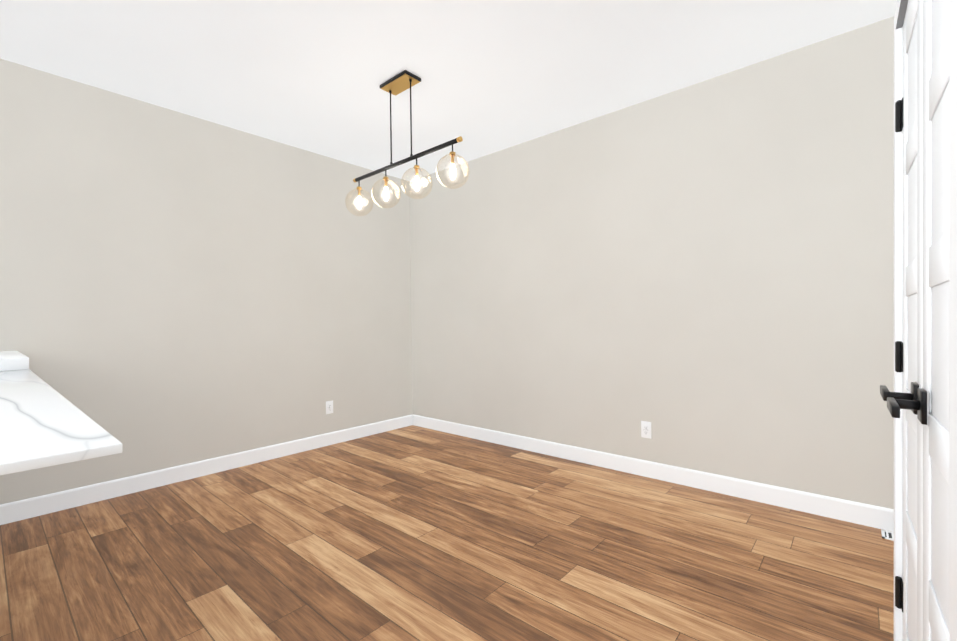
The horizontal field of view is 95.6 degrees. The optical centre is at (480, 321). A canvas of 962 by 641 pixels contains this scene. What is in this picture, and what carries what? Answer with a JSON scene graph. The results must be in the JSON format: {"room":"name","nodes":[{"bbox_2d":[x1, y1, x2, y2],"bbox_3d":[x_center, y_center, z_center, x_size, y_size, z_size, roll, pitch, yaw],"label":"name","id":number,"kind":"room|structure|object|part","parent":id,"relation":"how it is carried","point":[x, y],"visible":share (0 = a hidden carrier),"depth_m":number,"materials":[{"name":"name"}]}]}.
{"room":"empty dining room","nodes":[
{"label":"empty dining room","id":0,"kind":"room"},
{"bbox_2d":[0,351,122,475],"bbox_3d":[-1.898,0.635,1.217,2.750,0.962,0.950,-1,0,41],"label":"countertop","id":1,"kind":"structure","parent":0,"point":[43,424],"depth_m":0.78,"materials":[{"name":"stone"}]},
{"bbox_2d":[0,59,412,504],"bbox_3d":[-2.946,-0.170,2.203,0.100,2.600,6.800,-1,0,41],"label":"wall","id":2,"kind":"structure","parent":0,"point":[177,288],"depth_m":3.10,"materials":[{"name":"paint"}]},
{"bbox_2d":[0,414,412,524],"bbox_3d":[-2.886,1.074,2.165,0.015,0.110,6.600,-1,0,41],"label":"baseboard","id":3,"kind":"structure","parent":2,"relation":"attached to","point":[15,511],"depth_m":3.03,"materials":[{"name":"white wood"}]},
{"bbox_2d":[326,401,332,413],"bbox_3d":[-1.363,0.771,3.929,0.008,0.115,0.070,-1,0,41],"label":"electrical outlet","id":4,"kind":"object","parent":2,"relation":"attached to","point":[329,407],"visible":1,"depth_m":3.92,"materials":[{"name":"white plastic"}]},
{"bbox_2d":[0,425,893,640],"bbox_3d":[-1.153,1.156,0.663,4.800,0.100,6.800,-1,0,41],"label":"floor","id":5,"kind":"structure","parent":0,"point":[412,533],"depth_m":2.01,"materials":[{"name":"brown wood"}]},
{"bbox_2d":[881,529,893,540],"bbox_3d":[2.103,1.059,2.098,0.260,0.005,0.105,-1,0,41],"label":"floor vent","id":6,"kind":"object","parent":5,"relation":"in","point":[888,535],"visible":0.23,"depth_m":2.17,"materials":[{"name":"white metal"}]},
{"bbox_2d":[0,0,896,180],"bbox_3d":[-1.190,-1.544,0.663,4.800,0.100,6.800,-1,0,41],"label":"ceiling","id":7,"kind":"structure","parent":0,"point":[314,75],"depth_m":2.47,"materials":[{"name":"paint"}]},
{"bbox_2d":[345,70,468,215],"bbox_3d":[-0.506,-1.123,2.736,1.098,0.760,0.186,-1,0,41],"label":"chandelier","id":8,"kind":"object","parent":7,"relation":"hanging from","point":[402,81],"visible":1,"depth_m":2.69,"materials":[{"name":"clear glass"}]},
{"bbox_3d":[-0.506,-1.482,2.732,0.244,0.004,0.116,-1,0,41],"label":"canopy plate","id":9,"kind":"part","parent":8,"relation":"part of","materials":[{"name":"gold metal"}]},
{"bbox_3d":[-0.502,-1.212,2.732,0.988,0.543,0.025,-1,0,41],"label":"frame","id":10,"kind":"part","parent":8,"relation":"part of","materials":[{"name":"black metal"}]},
{"bbox_2d":[410,16,893,508],"bbox_3d":[1.024,-0.224,3.194,4.800,2.600,0.100,-1,0,41],"label":"wall","id":11,"kind":"structure","parent":0,"point":[699,276],"depth_m":2.82,"materials":[{"name":"paint"}]},
{"bbox_2d":[641,421,650,438],"bbox_3d":[1.146,0.749,3.027,0.070,0.115,0.008,-1,0,41],"label":"electrical outlet","id":12,"kind":"object","parent":11,"relation":"attached to","point":[645,429],"visible":1,"depth_m":3.03,"materials":[{"name":"white plastic"}]},
{"bbox_2d":[644,425,648,434],"bbox_3d":[1.145,0.749,3.025,0.033,0.067,0.004,-1,0,41],"label":"receptacle","id":13,"kind":"object","parent":12,"relation":"attached to","point":[646,427],"depth_m":3.02,"materials":[{"name":"white plastic"}]},
{"bbox_2d":[413,415,893,531],"bbox_3d":[1.003,1.021,3.150,4.600,0.110,0.015,-1,0,41],"label":"baseboard","id":14,"kind":"structure","parent":11,"relation":"attached to","point":[878,517],"depth_m":2.81,"materials":[{"name":"white wood"}]},
{"bbox_3d":[1.024,-1.239,0.944,0.117,0.570,0.886,-1,0,41],"label":"wall","id":15,"kind":"structure","parent":0,"visible":0},
{"bbox_2d":[896,0,907,28],"bbox_3d":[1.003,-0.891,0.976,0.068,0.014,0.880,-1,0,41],"label":"door","id":16,"kind":"structure","parent":15,"relation":"in","point":[902,12],"depth_m":1.26,"materials":[{"name":"grey wood"}]},
{"bbox_2d":[895,0,948,640],"bbox_3d":[1.005,0.085,0.978,0.088,1.954,0.901,-1,0,41],"label":"closet door","id":17,"kind":"structure","parent":15,"relation":"in","point":[925,518],"depth_m":0.95,"materials":[{"name":"white wood"}]},
{"bbox_3d":[0.991,0.099,0.990,0.051,1.547,0.901,-1,0,41],"label":"closet door hinges","id":18,"kind":"part","parent":17,"relation":"part of","materials":[{"name":"black metal"}]},
{"bbox_2d":[880,382,926,424],"bbox_3d":[0.902,0.181,0.919,0.063,0.069,0.161,-1,0,41],"label":"door lever","id":19,"kind":"object","parent":17,"relation":"attached to","point":[914,401],"depth_m":0.95,"materials":[{"name":"black metal"}]},
{"bbox_2d":[915,381,928,425],"bbox_3d":[0.995,0.181,0.984,0.008,0.074,0.201,-1,0,41],"label":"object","id":20,"kind":"structure","parent":17,"relation":"attached to","point":[926,390],"depth_m":0.91,"materials":[{"name":"white wood"}]},
{"bbox_2d":[894,0,961,640],"bbox_3d":[1.002,0.059,0.978,0.091,2.034,1.018,-1,0,41],"label":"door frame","id":21,"kind":"structure","parent":15,"relation":"in","point":[955,320],"depth_m":0.64,"materials":[{"name":"white wood"}]}
]}

